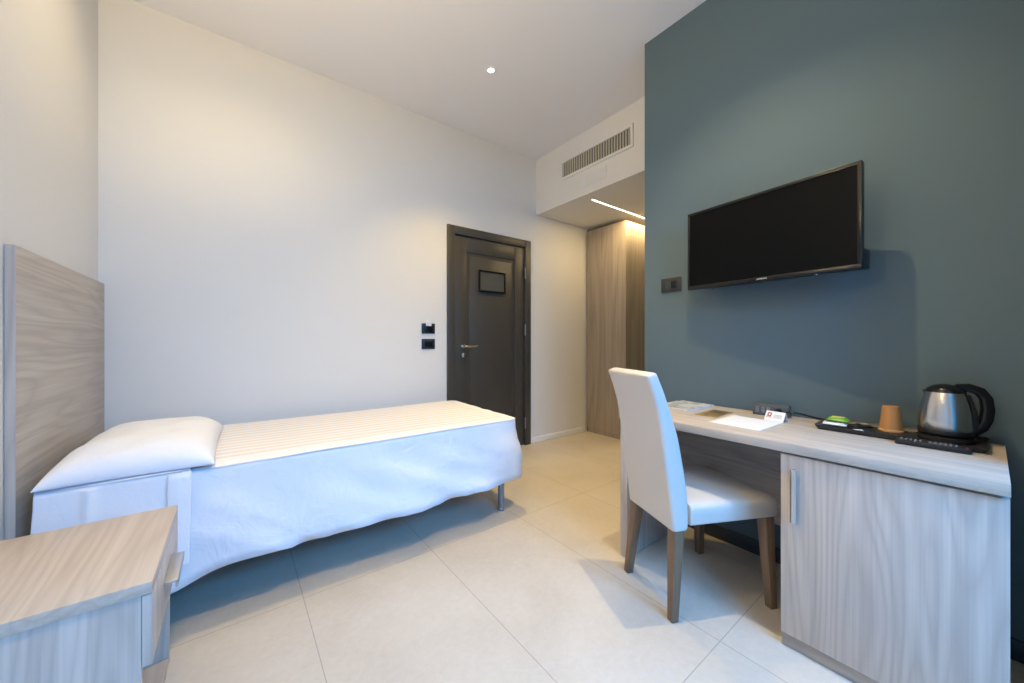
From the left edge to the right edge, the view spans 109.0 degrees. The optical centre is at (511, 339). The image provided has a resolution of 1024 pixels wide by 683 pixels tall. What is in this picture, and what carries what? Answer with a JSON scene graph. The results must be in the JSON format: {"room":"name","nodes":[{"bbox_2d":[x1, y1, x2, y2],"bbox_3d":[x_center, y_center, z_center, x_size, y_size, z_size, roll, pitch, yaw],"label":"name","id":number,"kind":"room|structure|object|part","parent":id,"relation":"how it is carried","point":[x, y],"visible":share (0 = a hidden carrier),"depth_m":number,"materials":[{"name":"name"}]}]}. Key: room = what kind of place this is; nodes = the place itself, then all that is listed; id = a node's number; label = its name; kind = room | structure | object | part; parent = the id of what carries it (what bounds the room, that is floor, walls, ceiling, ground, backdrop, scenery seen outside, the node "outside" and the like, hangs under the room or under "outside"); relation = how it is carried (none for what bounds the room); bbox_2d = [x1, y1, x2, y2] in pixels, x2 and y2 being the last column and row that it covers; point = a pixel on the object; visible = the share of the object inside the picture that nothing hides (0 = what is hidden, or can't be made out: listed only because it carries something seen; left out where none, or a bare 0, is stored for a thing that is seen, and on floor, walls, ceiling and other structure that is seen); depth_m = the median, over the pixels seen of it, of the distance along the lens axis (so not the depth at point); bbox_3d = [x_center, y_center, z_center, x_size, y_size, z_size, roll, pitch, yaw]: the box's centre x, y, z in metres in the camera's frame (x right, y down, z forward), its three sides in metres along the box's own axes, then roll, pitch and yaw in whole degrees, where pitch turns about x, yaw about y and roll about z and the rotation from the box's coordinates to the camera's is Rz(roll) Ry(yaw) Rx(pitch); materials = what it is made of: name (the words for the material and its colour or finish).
{"room":"hotel room","nodes":[
{"label":"hotel room","id":0,"kind":"room"},
{"bbox_2d":[0,0,97,540],"bbox_3d":[-1.145,-0.428,0.381,0.150,3.117,4.396,0,0,-37],"label":"wall","id":1,"kind":"structure","parent":0,"point":[49,48],"depth_m":1.50,"materials":[{"name":"paint"}]},
{"bbox_2d":[4,244,103,539],"bbox_3d":[-1.994,0.406,1.637,0.023,1.448,1.065,0,0,-37],"label":"headboard","id":2,"kind":"object","parent":1,"relation":"attached to","point":[54,312],"visible":0.56,"depth_m":1.40,"materials":[{"name":"brown wood"}]},
{"bbox_2d":[98,0,590,437],"bbox_3d":[0.010,-0.428,3.936,6.003,3.117,0.150,0,0,-37],"label":"wall","id":3,"kind":"structure","parent":0,"point":[272,231],"depth_m":2.58,"materials":[{"name":"paint"}]},
{"bbox_2d":[422,339,434,348],"bbox_3d":[-0.746,0.035,3.255,0.125,0.090,0.014,0,0,-37],"label":"light switch","id":4,"kind":"object","parent":3,"relation":"attached to","point":[426,343],"visible":1,"depth_m":3.25,"materials":[{"name":"black plastic"}]},
{"bbox_2d":[422,323,434,333],"bbox_3d":[-0.744,-0.102,3.253,0.125,0.090,0.020,0,0,-37],"label":"switch","id":5,"kind":"object","parent":3,"relation":"attached to","point":[425,329],"visible":1,"depth_m":3.24,"materials":[{"name":"black plastic"}]},
{"bbox_2d":[426,320,431,325],"bbox_3d":[-0.741,-0.151,3.249,0.054,0.058,0.002,0,0,-37],"label":"card","id":6,"kind":"object","parent":5,"relation":"in","point":[428,322],"visible":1,"depth_m":3.25,"materials":[{"name":"white plastic"}]},
{"bbox_2d":[447,224,530,444],"bbox_3d":[-0.214,0.029,3.687,1.003,2.201,0.174,0,0,-37],"label":"door","id":7,"kind":"structure","parent":3,"relation":"in","point":[489,334],"depth_m":3.66,"materials":[{"name":"grey paint"}]},
{"bbox_2d":[478,270,505,293],"bbox_3d":[-0.198,-0.582,3.665,0.322,0.212,0.016,0,0,-37],"label":"framed notice","id":8,"kind":"object","parent":7,"relation":"attached to","point":[488,281],"visible":1,"depth_m":3.66,"materials":[{"name":"black"}]},
{"bbox_2d":[531,427,585,442],"bbox_3d":[-0.707,1.101,3.286,4.073,0.058,0.012,0,0,-37],"label":"baseboard","id":9,"kind":"structure","parent":3,"relation":"attached to","point":[582,429],"depth_m":4.22,"materials":[{"name":"white"}]},
{"bbox_2d":[536,96,644,229],"bbox_3d":[1.773,-1.685,4.158,2.533,0.603,1.638,0,0,-37],"label":"soffit","id":10,"kind":"object","parent":3,"relation":"attached to","point":[623,187],"depth_m":3.59,"materials":[{"name":"paint"}]},
{"bbox_2d":[561,123,633,180],"bbox_3d":[0.757,-1.720,3.390,0.014,0.198,0.848,0,0,-37],"label":"air vent grille","id":11,"kind":"object","parent":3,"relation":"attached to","point":[621,140],"visible":1,"depth_m":3.34,"materials":[{"name":"white metal"}]},
{"bbox_2d":[592,199,644,218],"bbox_3d":[1.427,-1.381,4.078,1.600,0.005,0.028,0,0,-37],"label":"led strip","id":12,"kind":"object","parent":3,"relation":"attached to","point":[592,199],"visible":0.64,"depth_m":3.83,"materials":[{"name":"white plastic"}]},
{"bbox_2d":[133,0,705,159],"bbox_3d":[1.205,-2.037,2.209,6.203,0.100,4.446,0,0,-37],"label":"ceiling","id":13,"kind":"structure","parent":0,"point":[564,68],"depth_m":2.49,"materials":[{"name":"paint"}]},
{"bbox_2d":[485,66,496,73],"bbox_3d":[-0.155,-1.984,2.686,0.082,0.006,0.082,0,0,-37],"label":"recessed light","id":14,"kind":"object","parent":13,"relation":"in","point":[490,69],"visible":1,"depth_m":2.68,"materials":[{"name":"white plastic"}]},
{"bbox_2d":[165,431,1023,682],"bbox_3d":[1.205,1.180,2.209,6.203,0.100,4.446,0,0,-37],"label":"floor","id":15,"kind":"structure","parent":0,"point":[462,589],"depth_m":1.55,"materials":[{"name":"tile"}]},
{"bbox_2d":[0,505,184,682],"bbox_3d":[-1.198,0.860,0.979,0.463,0.540,0.520,0,0,-37],"label":"nightstand","id":16,"kind":"object","parent":15,"relation":"on","point":[88,602],"visible":1,"depth_m":0.88,"materials":[{"name":"brown wood"}]},
{"bbox_3d":[-1.069,0.875,0.768,0.412,0.510,0.020,0,0,-37],"label":"panel","id":17,"kind":"part","parent":16,"relation":"part of","materials":[{"name":"brown wood"}]},
{"bbox_3d":[-1.219,1.120,0.963,0.410,0.020,0.471,0,0,-37],"label":"panel","id":18,"kind":"part","parent":16,"relation":"part of","materials":[{"name":"brown wood"}]},
{"bbox_3d":[-1.368,0.875,1.159,0.412,0.510,0.020,0,0,-37],"label":"panel","id":19,"kind":"part","parent":16,"relation":"part of","materials":[{"name":"brown wood"}]},
{"bbox_3d":[-1.046,0.709,1.095,0.019,0.173,0.514,0,0,-37],"label":"drawer","id":20,"kind":"part","parent":16,"relation":"part of","materials":[{"name":"brown wood"}]},
{"bbox_3d":[-1.029,0.700,1.114,0.030,0.021,0.180,0,0,-37],"label":"handle","id":21,"kind":"part","parent":16,"relation":"part of","materials":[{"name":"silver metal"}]},
{"bbox_2d":[498,483,504,510],"bbox_3d":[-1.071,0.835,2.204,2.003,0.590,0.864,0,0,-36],"label":"bed leg","id":22,"kind":"object","parent":15,"relation":"on","point":[501,507],"visible":0.08,"depth_m":2.41,"materials":[{"name":"grey metal"}]},
{"bbox_2d":[170,400,522,593],"bbox_3d":[-1.042,0.740,2.237,2.093,0.435,1.137,0,0,-36],"label":"bedspread","id":23,"kind":"object","parent":22,"relation":"on","point":[271,486],"visible":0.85,"depth_m":1.83,"materials":[{"name":"fabric"}]},
{"bbox_2d":[30,468,191,564],"bbox_3d":[-1.703,0.686,1.695,0.402,0.347,1.034,0,0,-36],"label":"sheet","id":24,"kind":"object","parent":23,"relation":"on","point":[59,508],"visible":0.2,"depth_m":1.34,"materials":[{"name":"white fabric"}]},
{"bbox_2d":[30,416,222,492],"bbox_3d":[-1.647,0.452,1.676,0.480,0.121,0.790,0,0,-36],"label":"pillow","id":25,"kind":"object","parent":24,"relation":"on","point":[135,448],"visible":1,"depth_m":1.44,"materials":[{"name":"white fabric"}]},
{"bbox_2d":[587,220,644,439],"bbox_3d":[1.336,-0.115,4.485,0.620,2.490,0.583,0,0,-37],"label":"wardrobe","id":26,"kind":"object","parent":15,"relation":"on","point":[616,251],"visible":0.73,"depth_m":4.24,"materials":[{"name":"brown wood"}]},
{"bbox_3d":[1.106,-0.129,4.294,0.022,2.418,0.560,0,0,-37],"label":"door","id":27,"kind":"part","parent":26,"relation":"part of","materials":[{"name":"brown wood"}]},
{"bbox_2d":[609,367,776,623],"bbox_3d":[0.777,0.629,1.677,0.619,1.002,0.444,0,0,-14],"label":"upholstered chair","id":28,"kind":"object","parent":15,"relation":"on","point":[679,496],"visible":1,"depth_m":1.53,"materials":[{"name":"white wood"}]},
{"bbox_3d":[0.589,0.934,1.755,0.054,0.392,0.100,0,0,-14],"label":"leg","id":29,"kind":"part","parent":28,"relation":"part of","materials":[{"name":"brown wood"}]},
{"bbox_3d":[0.578,0.445,1.588,0.189,0.634,0.320,0,0,-14],"label":"backrest","id":30,"kind":"part","parent":28,"relation":"part of","materials":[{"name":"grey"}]},
{"bbox_3d":[0.660,0.934,1.474,0.054,0.392,0.048,0,0,-14],"label":"leg","id":31,"kind":"part","parent":28,"relation":"part of","materials":[{"name":"brown wood"}]},
{"bbox_3d":[0.990,0.934,1.930,0.054,0.392,0.056,0,0,-14],"label":"leg","id":32,"kind":"part","parent":28,"relation":"part of","materials":[{"name":"brown wood"}]},
{"bbox_3d":[0.871,0.700,1.701,0.426,0.089,0.444,0,0,-14],"label":"seat","id":33,"kind":"part","parent":28,"relation":"part of","materials":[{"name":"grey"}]},
{"bbox_3d":[1.085,0.934,1.556,0.054,0.392,0.056,0,0,-14],"label":"leg","id":34,"kind":"part","parent":28,"relation":"part of","materials":[{"name":"brown wood"}]},
{"bbox_2d":[619,401,1010,556],"bbox_3d":[1.157,0.752,1.603,0.586,0.755,1.210,0,0,-37],"label":"writing desk","id":35,"kind":"object","parent":15,"relation":"on","point":[750,457],"visible":0.52,"depth_m":1.46,"materials":[{"name":"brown wood"}]},
{"bbox_3d":[0.734,0.768,2.013,0.388,0.716,0.041,0,0,-37],"label":"panel","id":36,"kind":"part","parent":35,"relation":"part of","materials":[{"name":"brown wood"}]},
{"bbox_2d":[667,400,713,410],"bbox_3d":[0.983,0.370,2.068,0.259,0.008,0.190,0,0,-33],"label":"magazine","id":37,"kind":"object","parent":35,"relation":"on","point":[680,405],"visible":0.86,"depth_m":2.04,"materials":[{"name":"white paper"}]},
{"bbox_2d":[695,409,732,417],"bbox_3d":[1.032,0.374,1.863,0.210,0.002,0.100,0,0,-38],"label":"leaflet","id":38,"kind":"object","parent":35,"relation":"on","point":[710,413],"visible":1,"depth_m":1.85,"materials":[{"name":"brown"}]},
{"bbox_3d":[1.070,0.373,1.891,0.075,0.001,0.074,0,0,-38],"label":"printed panel","id":39,"kind":"part","parent":38,"relation":"part of","materials":[{"name":"brown paper"}]},
{"bbox_3d":[1.137,0.640,1.880,0.020,0.460,0.657,0,0,-37],"label":"modesty panel","id":40,"kind":"part","parent":35,"relation":"part of","materials":[{"name":"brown wood"}]},
{"bbox_2d":[709,414,781,430],"bbox_3d":[1.063,0.372,1.661,0.260,0.004,0.208,0,0,-35],"label":"paper sheet","id":41,"kind":"object","parent":35,"relation":"on","point":[734,420],"visible":1,"depth_m":1.65,"materials":[{"name":"white paper"}]},
{"bbox_2d":[753,402,790,417],"bbox_3d":[1.290,0.348,1.814,0.057,0.053,0.150,0,0,-43],"label":"outlet box","id":42,"kind":"object","parent":35,"relation":"on","point":[758,408],"visible":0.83,"depth_m":1.81,"materials":[{"name":"grey plastic"}]},
{"bbox_2d":[774,409,823,419],"bbox_3d":[1.354,0.368,1.708,0.215,0.075,0.077,0,0,24],"label":"cable","id":43,"kind":"object","parent":42,"relation":"attached to","point":[776,410],"visible":0.62,"depth_m":1.69,"materials":[{"name":"black plastic"}]},
{"bbox_2d":[764,410,788,422],"bbox_3d":[1.229,0.354,1.698,0.052,0.042,0.080,0,0,-29],"label":"tent card","id":44,"kind":"object","parent":35,"relation":"on","point":[770,415],"visible":1,"depth_m":1.69,"materials":[{"name":"white paper"}]},
{"bbox_2d":[815,417,989,453],"bbox_3d":[1.506,0.364,1.435,0.234,0.020,0.452,0,0,-37],"label":"serving tray","id":45,"kind":"object","parent":35,"relation":"on","point":[982,446],"visible":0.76,"depth_m":1.43,"materials":[{"name":"black plastic"}]},
{"bbox_2d":[822,420,847,426],"bbox_3d":[1.406,0.363,1.593,0.068,0.014,0.084,0,0,-43],"label":"sachet","id":46,"kind":"object","parent":45,"relation":"on","point":[825,422],"visible":0.88,"depth_m":1.57,"materials":[{"name":"white paper"}]},
{"bbox_2d":[827,416,849,422],"bbox_3d":[1.426,0.345,1.596,0.060,0.020,0.072,0,0,-37],"label":"sachet","id":47,"kind":"object","parent":46,"relation":"on","point":[831,418],"visible":1,"depth_m":1.58,"materials":[{"name":"green paper"}]},
{"bbox_2d":[846,425,862,428],"bbox_3d":[1.436,0.365,1.530,0.052,0.010,0.040,0,0,-20],"label":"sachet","id":48,"kind":"object","parent":45,"relation":"on","point":[850,426],"visible":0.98,"depth_m":1.52,"materials":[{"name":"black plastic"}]},
{"bbox_2d":[856,423,873,427],"bbox_3d":[1.503,0.364,1.558,0.044,0.012,0.056,0,0,24],"label":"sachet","id":49,"kind":"object","parent":45,"relation":"on","point":[864,425],"visible":0.92,"depth_m":1.54,"materials":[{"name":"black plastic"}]},
{"bbox_2d":[878,405,904,432],"bbox_3d":[1.537,0.319,1.480,0.077,0.102,0.077,0,0,-37],"label":"paper cup","id":50,"kind":"object","parent":45,"relation":"on","point":[890,419],"visible":1,"depth_m":1.46,"materials":[{"name":"brown paper"}]},
{"bbox_2d":[916,383,995,444],"bbox_3d":[1.621,0.264,1.340,0.146,0.212,0.186,0,0,-37],"label":"electric kettle","id":51,"kind":"object","parent":45,"relation":"on","point":[947,413],"visible":1,"depth_m":1.31,"materials":[{"name":"silver metal"}]},
{"bbox_3d":[1.609,0.179,1.356,0.101,0.032,0.101,0,0,-37],"label":"lid","id":52,"kind":"part","parent":51,"relation":"part of","materials":[{"name":"black"}]},
{"bbox_3d":[1.656,0.264,1.324,0.038,0.132,0.052,0,0,35],"label":"handle mount","id":53,"kind":"part","parent":51,"relation":"part of","materials":[{"name":"black plastic"}]},
{"bbox_3d":[1.667,0.252,1.315,0.054,0.188,0.091,0,0,-37],"label":"handle","id":54,"kind":"part","parent":51,"relation":"part of","materials":[{"name":"black plastic"}]},
{"bbox_2d":[894,437,971,454],"bbox_3d":[1.455,0.364,1.266,0.041,0.020,0.176,0,0,-38],"label":"remote control","id":55,"kind":"object","parent":35,"relation":"on","point":[899,440],"visible":1,"depth_m":1.25,"materials":[{"name":"black plastic"}]},
{"bbox_2d":[781,452,1009,682],"bbox_3d":[1.351,0.771,1.309,0.563,0.717,0.504,0,0,-37],"label":"base cabinet","id":56,"kind":"object","parent":15,"relation":"on","point":[886,577],"visible":0.94,"depth_m":1.12,"materials":[{"name":"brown wood"}]},
{"bbox_3d":[1.012,0.560,1.310,0.026,0.189,0.017,0,0,-37],"label":"handle","id":57,"kind":"part","parent":56,"relation":"part of","materials":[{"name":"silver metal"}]},
{"bbox_2d":[645,0,1023,641],"bbox_3d":[2.955,-0.428,2.390,3.201,3.117,2.608,0,0,-37],"label":"wall","id":58,"kind":"structure","parent":0,"point":[743,98],"depth_m":1.61,"materials":[{"name":"blue paint"}]},
{"bbox_2d":[661,276,680,292],"bbox_3d":[1.002,-0.348,2.300,0.013,0.088,0.130,0,0,-37],"label":"wall socket","id":59,"kind":"object","parent":58,"relation":"attached to","point":[673,284],"visible":1,"depth_m":2.29,"materials":[{"name":"black plastic"}]},
{"bbox_2d":[688,160,869,289],"bbox_3d":[1.273,-0.501,1.819,0.169,0.437,0.749,0,0,-31],"label":"television","id":60,"kind":"object","parent":58,"relation":"attached to","point":[813,225],"visible":1,"depth_m":1.69,"materials":[{"name":"black plastic"}]},
{"bbox_2d":[688,523,1023,663],"bbox_3d":[1.618,1.093,1.494,0.012,0.075,2.408,0,0,-37],"label":"baseboard","id":61,"kind":"structure","parent":58,"relation":"attached to","point":[747,543],"depth_m":1.96,"materials":[{"name":"grey"}]}
]}

